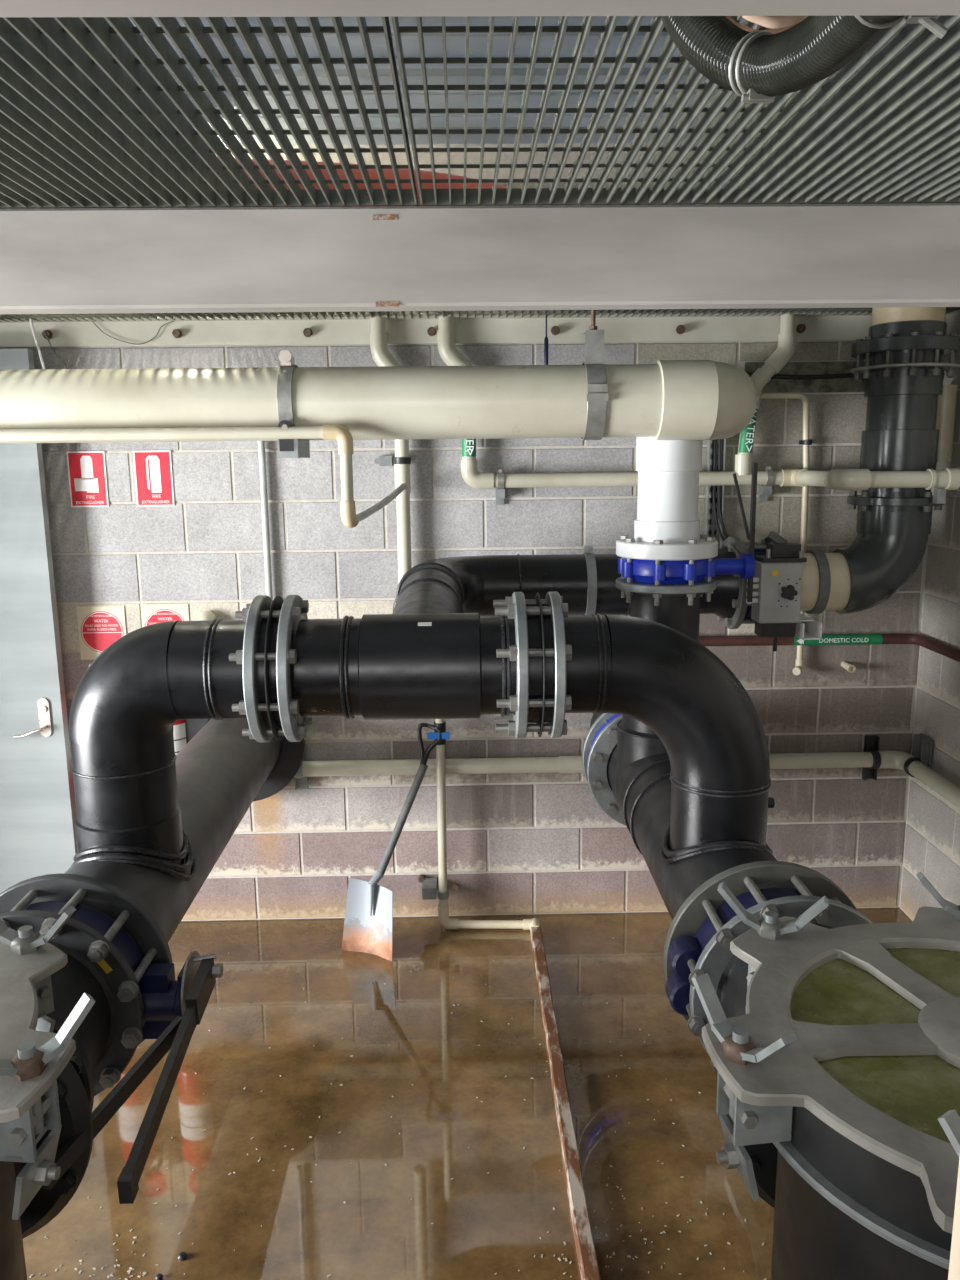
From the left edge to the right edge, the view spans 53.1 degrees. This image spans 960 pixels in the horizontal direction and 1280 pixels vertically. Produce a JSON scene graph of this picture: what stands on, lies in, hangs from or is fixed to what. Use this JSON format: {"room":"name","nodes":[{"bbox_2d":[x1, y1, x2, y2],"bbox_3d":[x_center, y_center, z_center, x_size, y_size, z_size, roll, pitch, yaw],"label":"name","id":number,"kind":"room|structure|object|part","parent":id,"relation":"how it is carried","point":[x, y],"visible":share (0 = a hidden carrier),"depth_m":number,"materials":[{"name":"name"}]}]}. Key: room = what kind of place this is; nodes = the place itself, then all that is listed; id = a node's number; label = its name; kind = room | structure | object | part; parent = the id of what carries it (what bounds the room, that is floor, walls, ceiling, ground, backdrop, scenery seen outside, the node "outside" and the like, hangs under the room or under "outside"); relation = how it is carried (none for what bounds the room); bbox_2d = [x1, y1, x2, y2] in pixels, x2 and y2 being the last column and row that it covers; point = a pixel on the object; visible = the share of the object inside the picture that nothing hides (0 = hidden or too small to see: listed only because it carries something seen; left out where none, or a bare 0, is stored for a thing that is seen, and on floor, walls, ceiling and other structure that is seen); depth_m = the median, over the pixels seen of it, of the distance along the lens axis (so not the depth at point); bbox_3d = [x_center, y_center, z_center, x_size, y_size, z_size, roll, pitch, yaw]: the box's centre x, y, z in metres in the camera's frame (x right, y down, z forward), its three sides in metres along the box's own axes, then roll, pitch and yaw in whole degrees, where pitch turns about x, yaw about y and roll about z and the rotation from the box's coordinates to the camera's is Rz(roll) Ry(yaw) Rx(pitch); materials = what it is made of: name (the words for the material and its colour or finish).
{"room":"pump room","nodes":[
{"label":"pump room","id":0,"kind":"room"},
{"bbox_2d":[0,16,931,920],"bbox_3d":[-0.436,-1.221,3.810,5.110,4.915,0.231,-1,11,-1],"label":"wall","id":1,"kind":"structure","parent":0,"point":[518,843],"depth_m":3.89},
{"bbox_2d":[66,451,108,506],"bbox_3d":[-1.553,-0.636,3.804,0.148,0.218,0.003,-1,11,-1],"label":"fire sign","id":2,"kind":"object","parent":1,"relation":"attached to","point":[86,469],"visible":1,"depth_m":3.80,"materials":[{"name":"plastic"}]},
{"bbox_2d":[76,606,125,659],"bbox_3d":[-1.541,-0.028,3.920,0.192,0.220,0.004,-1,11,-1],"label":"round sign","id":3,"kind":"object","parent":1,"relation":"attached to","point":[99,627],"visible":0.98,"depth_m":3.92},
{"bbox_2d":[133,450,174,506],"bbox_3d":[-1.293,-0.639,3.808,0.148,0.218,0.003,-1,11,-1],"label":"fire sign","id":4,"kind":"object","parent":1,"relation":"attached to","point":[152,469],"visible":1,"depth_m":3.81,"materials":[{"name":"plastic"}]},
{"bbox_2d":[140,604,188,626],"bbox_3d":[-1.282,-0.036,3.924,0.192,0.220,0.004,-1,11,-1],"label":"round sign","id":5,"kind":"object","parent":1,"relation":"attached to","point":[155,613],"visible":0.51,"depth_m":3.91,"materials":[{"name":"plastic"}]},
{"bbox_2d":[173,719,186,754],"bbox_3d":[-1.254,0.362,3.898,0.162,0.589,0.172,-11,15,-44],"label":"fire extinguisher","id":6,"kind":"object","parent":1,"relation":"attached to","point":[179,733],"visible":0.05,"depth_m":3.84,"materials":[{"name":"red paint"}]},
{"bbox_2d":[257,441,272,600],"bbox_3d":[-0.853,-0.379,3.845,0.032,0.855,0.032,-1,11,-1],"label":"conduit","id":7,"kind":"object","parent":1,"relation":"attached to","point":[261,444],"visible":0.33,"depth_m":3.81,"materials":[{"name":"plastic"}]},
{"bbox_2d":[295,744,308,789],"bbox_3d":[-0.748,0.537,3.991,0.051,0.190,0.082,-1,11,-1],"label":"bracket","id":8,"kind":"object","parent":1,"relation":"attached to","point":[300,781],"visible":0.57,"depth_m":4.02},
{"bbox_2d":[0,360,756,443],"bbox_3d":[-0.937,-0.790,3.308,3.638,0.242,0.945,-1,11,-1],"label":"pipe","id":9,"kind":"object","parent":1,"relation":"attached to","point":[664,399],"visible":0.98,"depth_m":2.88,"materials":[{"name":"plastic"}]},
{"bbox_2d":[277,350,309,457],"bbox_3d":[-0.583,-0.724,2.968,0.062,0.317,0.264,-1,11,-1],"label":"strap","id":10,"kind":"object","parent":9,"relation":"attached to","point":[287,448],"visible":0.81,"depth_m":2.87,"materials":[{"name":"metal"}]},
{"bbox_2d":[0,424,405,527],"bbox_3d":[-1.516,-0.554,3.286,2.473,0.310,0.881,-1,11,-1],"label":"drain pipe","id":11,"kind":"object","parent":10,"relation":"attached to","point":[350,519],"visible":1,"depth_m":2.85,"materials":[{"name":"white plastic"}]},
{"bbox_3d":[-0.580,-0.610,2.869,0.042,0.091,0.012,-1,11,-1],"label":"bracket plate","id":12,"kind":"part","parent":10,"relation":"part of","materials":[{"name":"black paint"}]},
{"bbox_2d":[616,437,717,559],"bbox_3d":[0.616,-0.502,3.149,0.332,0.450,0.332,-1,11,-1],"label":"pipe","id":13,"kind":"object","parent":9,"relation":"attached to","point":[668,470],"visible":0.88,"depth_m":3.07,"materials":[{"name":"plastic"}]},
{"bbox_2d":[374,456,417,465],"bbox_3d":[-0.335,-0.704,3.774,0.182,0.040,0.070,3,12,20],"label":"bracket","id":14,"kind":"object","parent":1,"relation":"attached to","point":[382,460],"visible":0.94,"depth_m":3.76,"materials":[{"name":"grey metal"}]},
{"bbox_2d":[0,311,950,346],"bbox_3d":[-0.488,-1.188,3.685,4.580,0.098,0.095,-1,11,-1],"label":"beam","id":15,"kind":"structure","parent":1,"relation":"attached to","point":[808,327],"depth_m":3.71,"materials":[{"name":"paint"}]},
{"bbox_2d":[44,330,67,368],"bbox_3d":[-1.617,-1.101,3.670,0.084,0.156,0.005,-1,11,-1],"label":"wire","id":16,"kind":"object","parent":15,"relation":"hanging from","point":[44,330],"visible":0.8,"depth_m":3.67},
{"bbox_2d":[92,321,173,344],"bbox_3d":[-1.329,-1.182,3.681,0.322,0.098,0.004,-1,11,-1],"label":"wire","id":17,"kind":"object","parent":15,"relation":"hanging from","point":[92,321],"visible":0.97,"depth_m":3.68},
{"bbox_2d":[495,469,504,504],"bbox_3d":[0.080,-0.604,3.800,0.036,0.141,0.090,-1,11,-1],"label":"bracket","id":18,"kind":"object","parent":1,"relation":"attached to","point":[500,491],"visible":0.91,"depth_m":3.79,"materials":[{"name":"metal"}]},
{"bbox_2d":[704,438,725,549],"bbox_3d":[0.939,-0.638,3.833,0.068,0.632,0.030,-1,11,-1],"label":"cable tray","id":19,"kind":"object","parent":1,"relation":"attached to","point":[709,467],"visible":0.34,"depth_m":3.85,"materials":[{"name":"metal"}]},
{"bbox_2d":[712,440,724,540],"bbox_3d":[0.962,-0.621,3.713,0.027,0.556,0.262,-3,11,-12],"label":"cable","id":20,"kind":"object","parent":19,"relation":"attached to","point":[714,441],"visible":0.55,"depth_m":3.83,"materials":[{"name":"black rubber"}]},
{"bbox_2d":[717,439,727,538],"bbox_3d":[0.982,-0.622,3.713,0.027,0.556,0.262,-3,11,-12],"label":"cable","id":21,"kind":"object","parent":19,"relation":"attached to","point":[719,440],"visible":0.53,"depth_m":3.83,"materials":[{"name":"black rubber"}]},
{"bbox_2d":[758,466,773,501],"bbox_3d":[1.140,-0.619,3.819,0.036,0.141,0.090,-1,11,-1],"label":"bracket","id":22,"kind":"object","parent":1,"relation":"attached to","point":[764,491],"visible":0.9,"depth_m":3.81,"materials":[{"name":"metal"}]},
{"bbox_2d":[761,392,811,674],"bbox_3d":[1.176,-0.413,3.861,0.313,1.128,0.079,-1,11,-1],"label":"pipe","id":23,"kind":"object","parent":1,"relation":"attached to","point":[799,662],"visible":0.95,"depth_m":3.81,"materials":[{"name":"beige plastic"}]},
{"bbox_3d":[1.313,0.111,3.962,0.033,0.056,0.069,6,12,29],"label":"spout","id":24,"kind":"part","parent":23,"relation":"part of","materials":[{"name":"beige plastic"}]},
{"bbox_2d":[746,372,853,378],"bbox_3d":[1.417,-1.043,3.774,0.771,0.036,0.020,-1,11,-1],"label":"cable","id":25,"kind":"object","parent":1,"relation":"attached to","point":[844,375],"visible":0.56,"depth_m":3.77,"materials":[{"name":"black rubber"}]},
{"bbox_2d":[795,550,830,639],"bbox_3d":[1.192,-0.201,3.636,0.148,0.288,0.620,-1,11,-1],"label":"clamp","id":26,"kind":"object","parent":1,"relation":"attached to","point":[808,628],"visible":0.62,"depth_m":3.48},
{"bbox_2d":[841,661,855,672],"bbox_3d":[1.525,0.112,3.983,0.034,0.036,0.072,-2,11,-7],"label":"pipe stub","id":27,"kind":"object","parent":1,"relation":"attached to","point":[850,668],"visible":1,"depth_m":3.96,"materials":[{"name":"beige plastic"}]},
{"bbox_2d":[862,735,880,780],"bbox_3d":[1.651,0.503,4.035,0.051,0.190,0.082,-1,11,-1],"label":"bracket","id":28,"kind":"object","parent":1,"relation":"attached to","point":[871,742],"visible":0.84,"depth_m":4.05,"materials":[{"name":"metal"}]},
{"bbox_2d":[23,907,912,1279],"bbox_3d":[-0.410,1.746,1.643,4.800,0.100,5.500,-1,11,-1],"label":"floor","id":29,"kind":"structure","parent":0,"point":[485,1225],"depth_m":2.89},
{"bbox_2d":[0,906,143,1279],"bbox_3d":[-0.898,1.073,1.523,0.796,1.279,1.087,-1,11,-1],"label":"strainer","id":30,"kind":"object","parent":29,"relation":"on","point":[63,1020],"visible":0.92,"depth_m":1.51,"materials":[{"name":"black paint"}]},
{"bbox_3d":[-0.579,0.695,1.255,0.025,0.068,0.096,0,11,5],"label":"lug plate","id":31,"kind":"part","parent":30,"relation":"part of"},
{"bbox_3d":[-0.920,0.554,1.257,0.756,0.015,0.735,-1,11,-1],"label":"lid","id":32,"kind":"part","parent":30,"relation":"part of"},
{"bbox_3d":[-0.724,0.639,1.558,0.096,0.068,0.025,7,13,34],"label":"lug plate","id":33,"kind":"part","parent":30,"relation":"part of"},
{"bbox_2d":[0,595,313,1087],"bbox_3d":[-0.817,0.329,2.900,0.756,1.040,1.996,-1,11,-1],"label":"pipe","id":34,"kind":"object","parent":30,"relation":"attached to","point":[152,822],"visible":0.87,"depth_m":2.37,"materials":[{"name":"plastic"}]},
{"bbox_2d":[24,901,223,1203],"bbox_3d":[-0.833,0.805,1.848,0.557,0.384,0.606,-1,11,-1],"label":"valve","id":35,"kind":"object","parent":34,"relation":"attached to","point":[173,1009],"visible":0.5,"depth_m":1.92,"materials":[{"name":"metal"}]},
{"bbox_3d":[-0.632,0.776,2.095,0.016,0.150,0.100,-1,11,-1],"label":"plate","id":36,"kind":"part","parent":35,"relation":"part of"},
{"bbox_3d":[-0.622,0.750,2.075,0.005,0.150,0.150,-1,11,-1],"label":"notch plate","id":37,"kind":"part","parent":35,"relation":"part of","materials":[{"name":"metal"}]},
{"bbox_2d":[155,1273,162,1279],"bbox_3d":[-0.786,1.558,2.353,0.018,0.010,0.018,-1,11,-1],"label":"pebble","id":38,"kind":"object","parent":29,"relation":"on","point":[159,1276],"visible":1,"depth_m":2.35,"materials":[{"name":"black paint"}]},
{"bbox_2d":[178,1251,186,1260],"bbox_3d":[-0.747,1.545,2.413,0.024,0.013,0.023,-1,11,-1],"label":"pebble","id":39,"kind":"object","parent":29,"relation":"on","point":[182,1255],"visible":1,"depth_m":2.41,"materials":[{"name":"black paint"}]},
{"bbox_2d":[341,723,442,961],"bbox_3d":[-0.340,0.812,3.842,0.447,0.915,0.218,-4,11,-17],"label":"shovel","id":40,"kind":"object","parent":29,"relation":"on","point":[368,923],"visible":1,"depth_m":3.90,"materials":[{"name":"silver metal"}]},
{"bbox_3d":[-0.435,1.125,3.880,0.235,0.289,0.107,4,12,24],"label":"blade","id":41,"kind":"part","parent":40,"relation":"part of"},
{"bbox_2d":[367,872,382,915],"bbox_3d":[-0.429,1.027,3.908,0.035,0.168,0.085,8,14,39],"label":"socket","id":42,"kind":"object","parent":40,"relation":"attached to","point":[374,891],"depth_m":3.89,"materials":[{"name":"metal"}]},
{"bbox_2d":[30,937,766,1279],"bbox_3d":[0.070,1.458,2.854,2.850,0.002,2.338,-1,11,-1],"label":"flakes","id":43,"kind":"object","parent":29,"relation":"on","point":[117,1235],"visible":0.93,"depth_m":2.47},
{"bbox_2d":[418,719,458,929],"bbox_3d":[-0.182,0.581,3.991,0.172,1.298,0.153,-1,11,-1],"label":"pipe","id":44,"kind":"object","parent":29,"relation":"on","point":[429,886],"visible":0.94,"depth_m":3.99,"materials":[{"name":"white plastic"}]},
{"bbox_2d":[427,721,449,744],"bbox_3d":[-0.168,0.379,3.906,0.090,0.090,0.061,-1,11,-1],"label":"tap","id":45,"kind":"object","parent":44,"relation":"on","point":[441,724],"depth_m":3.88,"materials":[{"name":"blue plastic"}]},
{"bbox_2d":[458,918,600,1279],"bbox_3d":[0.108,1.501,2.506,0.356,0.046,3.224,-1,11,-1],"label":"pipe","id":46,"kind":"object","parent":29,"relation":"on","point":[584,1242],"visible":1,"depth_m":2.93,"materials":[{"name":"beige plastic"}]},
{"bbox_2d":[689,872,959,1279],"bbox_3d":[0.676,1.052,1.545,0.767,1.279,1.100,-1,11,-1],"label":"strainer","id":47,"kind":"object","parent":29,"relation":"on","point":[833,1047],"visible":1,"depth_m":1.26,"materials":[{"name":"black paint"}]},
{"bbox_2d":[542,534,857,1072],"bbox_3d":[0.507,0.292,2.781,0.718,1.094,1.712,-1,11,-1],"label":"pipe","id":48,"kind":"object","parent":47,"relation":"attached to","point":[684,763],"visible":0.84,"depth_m":2.40,"materials":[{"name":"plastic"}]},
{"bbox_2d":[264,562,571,741],"bbox_3d":[-0.155,0.001,2.806,0.729,0.374,1.083,-1,11,-1],"label":"spool","id":49,"kind":"object","parent":48,"relation":"attached to","point":[428,658],"visible":0.93,"depth_m":2.34,"materials":[{"name":"black plastic"}]},
{"bbox_2d":[398,537,772,628],"bbox_3d":[0.395,-0.199,3.541,1.408,0.344,0.379,-2,11,-7],"label":"pipe","id":50,"kind":"object","parent":49,"relation":"attached to","point":[485,579],"visible":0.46,"depth_m":3.47,"materials":[{"name":"plastic"}]},
{"bbox_2d":[582,546,596,614],"bbox_3d":[0.403,-0.217,3.576,0.034,0.266,0.242,-1,11,-1],"label":"clamp","id":51,"kind":"object","parent":50,"relation":"attached to","point":[588,550],"visible":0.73,"depth_m":3.48,"materials":[{"name":"metal"}]},
{"bbox_2d":[732,531,806,650],"bbox_3d":[1.009,-0.198,3.535,0.224,0.418,0.456,-1,11,-1],"label":"valve","id":52,"kind":"object","parent":50,"relation":"attached to","point":[775,609],"visible":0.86,"depth_m":3.34,"materials":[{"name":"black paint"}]},
{"bbox_3d":[0.939,-0.313,3.416,0.083,0.090,0.030,-1,11,-1],"label":"bracket arm","id":53,"kind":"part","parent":52,"relation":"part of"},
{"bbox_3d":[1.052,-0.358,3.394,0.065,0.052,0.030,6,13,32],"label":"bracket arm","id":54,"kind":"part","parent":52,"relation":"part of"},
{"bbox_3d":[1.070,-0.164,3.323,0.051,0.051,0.024,-1,11,-1],"label":"knob","id":55,"kind":"part","parent":52,"relation":"part of","materials":[{"name":"plastic"}]},
{"bbox_2d":[582,713,614,783],"bbox_3d":[0.616,0.409,3.841,0.464,0.464,0.412,-1,11,-1],"label":"flange","id":56,"kind":"object","parent":48,"relation":"attached to","point":[597,720],"visible":0.16,"depth_m":3.62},
{"bbox_2d":[590,714,619,749],"bbox_3d":[0.621,0.454,3.602,0.424,0.424,0.050,-1,11,-1],"label":"valve","id":57,"kind":"object","parent":48,"relation":"attached to","point":[615,715],"visible":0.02,"depth_m":3.58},
{"bbox_2d":[618,462,757,601],"bbox_3d":[0.687,-0.350,3.172,0.444,0.460,0.291,-1,11,-1],"label":"valve","id":58,"kind":"object","parent":48,"relation":"attached to","point":[644,571],"visible":0.81,"depth_m":3.13,"materials":[{"name":"blue paint"}]},
{"bbox_3d":[0.902,-0.354,3.183,0.014,0.460,0.022,-1,11,-1],"label":"lever","id":59,"kind":"part","parent":58,"relation":"part of","materials":[{"name":"black paint"}]},
{"bbox_2d":[665,917,716,1015],"bbox_3d":[0.450,0.693,2.101,0.106,0.228,0.085,-1,11,-1],"label":"valve","id":60,"kind":"object","parent":48,"relation":"attached to","point":[682,950],"depth_m":2.09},
{"bbox_2d":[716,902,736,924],"bbox_3d":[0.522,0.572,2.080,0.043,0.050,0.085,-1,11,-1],"label":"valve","id":61,"kind":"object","parent":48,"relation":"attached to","point":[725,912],"depth_m":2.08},
{"bbox_2d":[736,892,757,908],"bbox_3d":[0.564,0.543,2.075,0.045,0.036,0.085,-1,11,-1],"label":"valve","id":62,"kind":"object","parent":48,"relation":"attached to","point":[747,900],"depth_m":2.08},
{"bbox_2d":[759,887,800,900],"bbox_3d":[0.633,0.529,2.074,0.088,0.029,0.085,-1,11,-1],"label":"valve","id":63,"kind":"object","parent":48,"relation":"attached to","point":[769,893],"depth_m":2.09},
{"bbox_3d":[0.343,0.682,1.271,0.025,0.068,0.096,-2,11,-7],"label":"lug plate","id":64,"kind":"part","parent":47,"relation":"part of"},
{"bbox_3d":[0.679,0.543,1.288,0.535,0.005,0.535,-4,11,-15],"label":"sight pane","id":65,"kind":"part","parent":47,"relation":"part of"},
{"bbox_2d":[948,1157,959,1279],"bbox_3d":[0.404,1.101,0.824,0.070,1.460,0.070,-1,11,-1],"label":"post","id":66,"kind":"object","parent":29,"relation":"on","point":[954,1265],"visible":1,"depth_m":0.73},
{"bbox_2d":[899,309,959,920],"bbox_3d":[1.985,0.405,1.340,0.203,2.600,5.390,-1,11,-1],"label":"wall","id":67,"kind":"structure","parent":0,"point":[932,830],"depth_m":3.83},
{"bbox_2d":[0,0,959,16],"bbox_3d":[-0.324,-0.537,0.618,4.300,0.200,0.120,-1,11,-1],"label":"steel beam","id":68,"kind":"structure","parent":67,"relation":"attached to","point":[8,8],"depth_m":0.69,"materials":[{"name":"metal"}]},
{"bbox_2d":[0,203,959,313],"bbox_3d":[-0.453,-0.811,2.056,4.602,0.201,0.076,-1,11,-1],"label":"steel beam","id":69,"kind":"structure","parent":67,"relation":"attached to","point":[728,256],"depth_m":2.03,"materials":[{"name":"paint"}]},
{"bbox_2d":[0,17,416,207],"bbox_3d":[-1.065,-0.790,1.343,1.895,0.032,1.339,-1,11,-1],"label":"floor grating","id":70,"kind":"structure","parent":69,"relation":"on","point":[84,123],"depth_m":1.52,"materials":[{"name":"metal"}]},
{"bbox_3d":[-1.063,-0.778,1.228,1.895,0.005,0.005,-1,11,-1],"label":"cross rod","id":71,"kind":"part","parent":70,"relation":"part of","materials":[{"name":"metal"}]},
{"bbox_3d":[-1.065,-0.797,1.327,1.895,0.005,0.005,-1,11,-1],"label":"cross rod","id":72,"kind":"part","parent":70,"relation":"part of","materials":[{"name":"metal"}]},
{"bbox_3d":[-1.067,-0.816,1.425,1.895,0.005,0.005,-1,11,-1],"label":"cross rod","id":73,"kind":"part","parent":70,"relation":"part of","materials":[{"name":"metal"}]},
{"bbox_3d":[-1.069,-0.834,1.523,1.895,0.005,0.005,-1,11,-1],"label":"cross rod","id":74,"kind":"part","parent":70,"relation":"part of","materials":[{"name":"metal"}]},
{"bbox_3d":[-1.071,-0.853,1.621,1.895,0.005,0.005,-1,11,-1],"label":"cross rod","id":75,"kind":"part","parent":70,"relation":"part of","materials":[{"name":"metal"}]},
{"bbox_3d":[-1.073,-0.872,1.719,1.895,0.005,0.005,-1,11,-1],"label":"cross rod","id":76,"kind":"part","parent":70,"relation":"part of","materials":[{"name":"metal"}]},
{"bbox_3d":[-1.075,-0.891,1.817,1.895,0.005,0.005,-1,11,-1],"label":"cross rod","id":77,"kind":"part","parent":70,"relation":"part of","materials":[{"name":"metal"}]},
{"bbox_3d":[-1.077,-0.909,1.916,1.895,0.005,0.005,-1,11,-1],"label":"cross rod","id":78,"kind":"part","parent":70,"relation":"part of","materials":[{"name":"metal"}]},
{"bbox_2d":[0,196,959,321],"bbox_3d":[-0.433,-1.087,2.862,4.482,0.032,1.630,-1,11,-1],"label":"ceiling","id":79,"kind":"structure","parent":69,"relation":"on","point":[948,309],"depth_m":3.58,"materials":[{"name":"metal"}]},
{"bbox_2d":[29,318,44,368],"bbox_3d":[-1.660,-1.062,3.616,0.063,0.341,0.014,5,12,25],"label":"cable","id":80,"kind":"object","parent":79,"relation":"hanging from","point":[30,320],"visible":0.52,"depth_m":3.61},
{"bbox_2d":[149,158,548,207],"bbox_3d":[-0.622,-1.221,2.741,1.737,0.270,0.272,-2,11,-8],"label":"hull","id":81,"kind":"object","parent":79,"relation":"on","point":[388,173],"visible":0.03,"depth_m":2.69,"materials":[{"name":"metal"}]},
{"bbox_2d":[370,311,411,583],"bbox_3d":[-0.344,-0.628,3.775,0.142,1.360,0.065,-1,11,-1],"label":"supply pipe","id":82,"kind":"object","parent":79,"relation":"hanging from","point":[381,355],"visible":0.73,"depth_m":3.75,"materials":[{"name":"white plastic"}]},
{"bbox_2d":[544,312,547,364],"bbox_3d":[0.251,-1.131,3.632,0.016,0.210,0.016,-1,11,-1],"label":"pull cord","id":83,"kind":"object","parent":79,"relation":"hanging from","point":[546,337],"visible":0.77,"depth_m":3.63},
{"bbox_2d":[581,310,608,439],"bbox_3d":[0.347,-0.863,2.958,0.064,0.485,0.245,-1,11,-1],"label":"strap","id":84,"kind":"object","parent":79,"relation":"hanging from","point":[597,386],"visible":0.85,"depth_m":2.90,"materials":[{"name":"metal"}]},
{"bbox_3d":[0.345,-1.018,2.922,0.024,0.167,0.028,-1,11,-1],"label":"threaded rod","id":85,"kind":"part","parent":84,"relation":"part of","materials":[{"name":"metal"}]},
{"bbox_3d":[0.346,-0.892,2.942,0.058,0.102,0.070,-1,11,-1],"label":"hanger plate","id":86,"kind":"part","parent":84,"relation":"part of","materials":[{"name":"metal"}]},
{"bbox_2d":[437,311,959,503],"bbox_3d":[0.826,-0.889,3.507,1.967,0.770,0.544,-1,11,-1],"label":"supply pipe","id":87,"kind":"object","parent":79,"relation":"hanging from","point":[948,478],"visible":0.84,"depth_m":3.69,"materials":[{"name":"white plastic"}]},
{"bbox_2d":[735,311,796,474],"bbox_3d":[1.112,-0.984,3.737,0.218,0.675,0.069,-1,11,-1],"label":"supply pipe","id":88,"kind":"object","parent":79,"relation":"hanging from","point":[787,338],"visible":0.78,"depth_m":3.70,"materials":[{"name":"white plastic"}]},
{"bbox_2d":[735,454,751,474],"bbox_3d":[1.039,-0.691,3.792,0.066,0.080,0.066,-1,11,-1],"label":"socket","id":89,"kind":"object","parent":88,"relation":"attached to","point":[743,462],"depth_m":3.76,"materials":[{"name":"white plastic"}]},
{"bbox_2d":[833,307,959,613],"bbox_3d":[1.522,-0.778,3.492,0.381,1.377,0.369,-1,11,-1],"label":"pipe elbow","id":90,"kind":"object","parent":79,"relation":"attached to","point":[906,348],"visible":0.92,"depth_m":3.41,"materials":[{"name":"plastic"}]},
{"bbox_2d":[801,553,850,610],"bbox_3d":[1.250,-0.217,3.593,0.245,0.236,0.236,-1,11,-1],"label":"pipe","id":91,"kind":"object","parent":90,"relation":"attached to","point":[839,569],"visible":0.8,"depth_m":3.50,"materials":[{"name":"beige plastic"}]},
{"bbox_2d":[392,15,959,205],"bbox_3d":[0.866,-0.817,1.378,1.955,0.032,1.339,-1,11,-1],"label":"floor grating","id":92,"kind":"structure","parent":69,"relation":"on","point":[884,127],"depth_m":1.60,"materials":[{"name":"metal"}]},
{"bbox_3d":[0.856,-0.918,1.852,1.955,0.005,0.005,-1,11,-1],"label":"cross rod","id":93,"kind":"part","parent":92,"relation":"part of","materials":[{"name":"metal"}]},
{"bbox_3d":[0.854,-0.936,1.951,1.955,0.005,0.005,-1,11,-1],"label":"cross rod","id":94,"kind":"part","parent":92,"relation":"part of","materials":[{"name":"metal"}]},
{"bbox_3d":[0.858,-0.899,1.754,1.955,0.005,0.005,-1,11,-1],"label":"cross rod","id":95,"kind":"part","parent":92,"relation":"part of","materials":[{"name":"metal"}]},
{"bbox_3d":[0.860,-0.880,1.656,1.955,0.005,0.005,-1,11,-1],"label":"cross rod","id":96,"kind":"part","parent":92,"relation":"part of","materials":[{"name":"metal"}]},
{"bbox_3d":[0.862,-0.861,1.558,1.955,0.005,0.005,-1,11,-1],"label":"cross rod","id":97,"kind":"part","parent":92,"relation":"part of","materials":[{"name":"metal"}]},
{"bbox_3d":[0.864,-0.843,1.460,1.955,0.005,0.005,-1,11,-1],"label":"cross rod","id":98,"kind":"part","parent":92,"relation":"part of","materials":[{"name":"metal"}]},
{"bbox_3d":[0.866,-0.824,1.361,1.955,0.005,0.005,-1,11,-1],"label":"cross rod","id":99,"kind":"part","parent":92,"relation":"part of","materials":[{"name":"metal"}]},
{"bbox_3d":[0.868,-0.805,1.263,1.955,0.005,0.005,-1,11,-1],"label":"cross rod","id":100,"kind":"part","parent":92,"relation":"part of","materials":[{"name":"metal"}]},
{"bbox_2d":[726,16,799,33],"bbox_3d":[0.338,-0.801,1.171,0.186,0.140,0.017,-1,11,-1],"label":"tube","id":101,"kind":"object","parent":92,"relation":"on","point":[744,27],"visible":0.23,"depth_m":1.17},
{"bbox_2d":[742,16,807,28],"bbox_3d":[0.350,-0.809,1.150,0.186,0.140,0.017,-1,11,-1],"label":"tube","id":102,"kind":"object","parent":92,"relation":"on","point":[772,22],"visible":0.38,"depth_m":1.16,"materials":[{"name":"plastic"}]},
{"bbox_2d":[660,15,947,102],"bbox_3d":[0.294,-0.634,0.816,0.133,0.292,0.805,-2,11,-7],"label":"hose","id":103,"kind":"object","parent":92,"relation":"hanging from","point":[758,66],"visible":0.8,"depth_m":0.93,"materials":[{"name":"plastic"}]},
{"bbox_2d":[197,611,959,808],"bbox_3d":[0.376,0.597,1.940,2.951,0.702,4.182,-1,11,-1],"label":"drain pipe","id":104,"kind":"object","parent":67,"relation":"attached to","point":[893,759],"visible":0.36,"depth_m":3.98,"materials":[{"name":"white plastic"}]},
{"bbox_2d":[699,634,959,661],"bbox_3d":[1.064,0.398,1.916,1.596,0.056,4.182,-1,11,-1],"label":"copper line","id":105,"kind":"object","parent":67,"relation":"attached to","point":[827,639],"visible":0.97,"depth_m":3.93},
{"bbox_2d":[904,733,932,776],"bbox_3d":[1.782,0.479,3.941,0.091,0.170,0.100,-1,11,-1],"label":"bracket","id":106,"kind":"object","parent":67,"relation":"attached to","point":[922,744],"visible":0.66,"depth_m":3.91,"materials":[{"name":"metal"}]},
{"bbox_2d":[936,385,958,461],"bbox_3d":[1.772,-0.828,3.681,0.088,0.285,0.088,-1,11,-1],"label":"pipe stub","id":107,"kind":"object","parent":67,"relation":"attached to","point":[946,410],"visible":0.61,"depth_m":3.64,"materials":[{"name":"beige plastic"}]},
{"bbox_3d":[-2.824,0.518,1.409,0.200,2.450,5.500,-1,11,-1],"label":"wall","id":108,"kind":"structure","parent":0,"visible":0},
{"bbox_2d":[0,349,77,892],"bbox_3d":[-2.213,0.087,3.785,1.080,2.370,0.101,-1,11,-1],"label":"door","id":109,"kind":"structure","parent":108,"relation":"in","point":[38,807],"depth_m":3.82,"materials":[{"name":"paint"}]},
{"bbox_3d":[-1.784,0.326,3.813,0.121,0.122,0.049,-1,11,-1],"label":"handle lever","id":110,"kind":"part","parent":109,"relation":"part of","materials":[{"name":"metal"}]},
{"bbox_3d":[-1.738,0.309,3.839,0.044,0.160,0.008,-1,11,-1],"label":"handle plate","id":111,"kind":"part","parent":109,"relation":"part of","materials":[{"name":"metal"}]}
]}

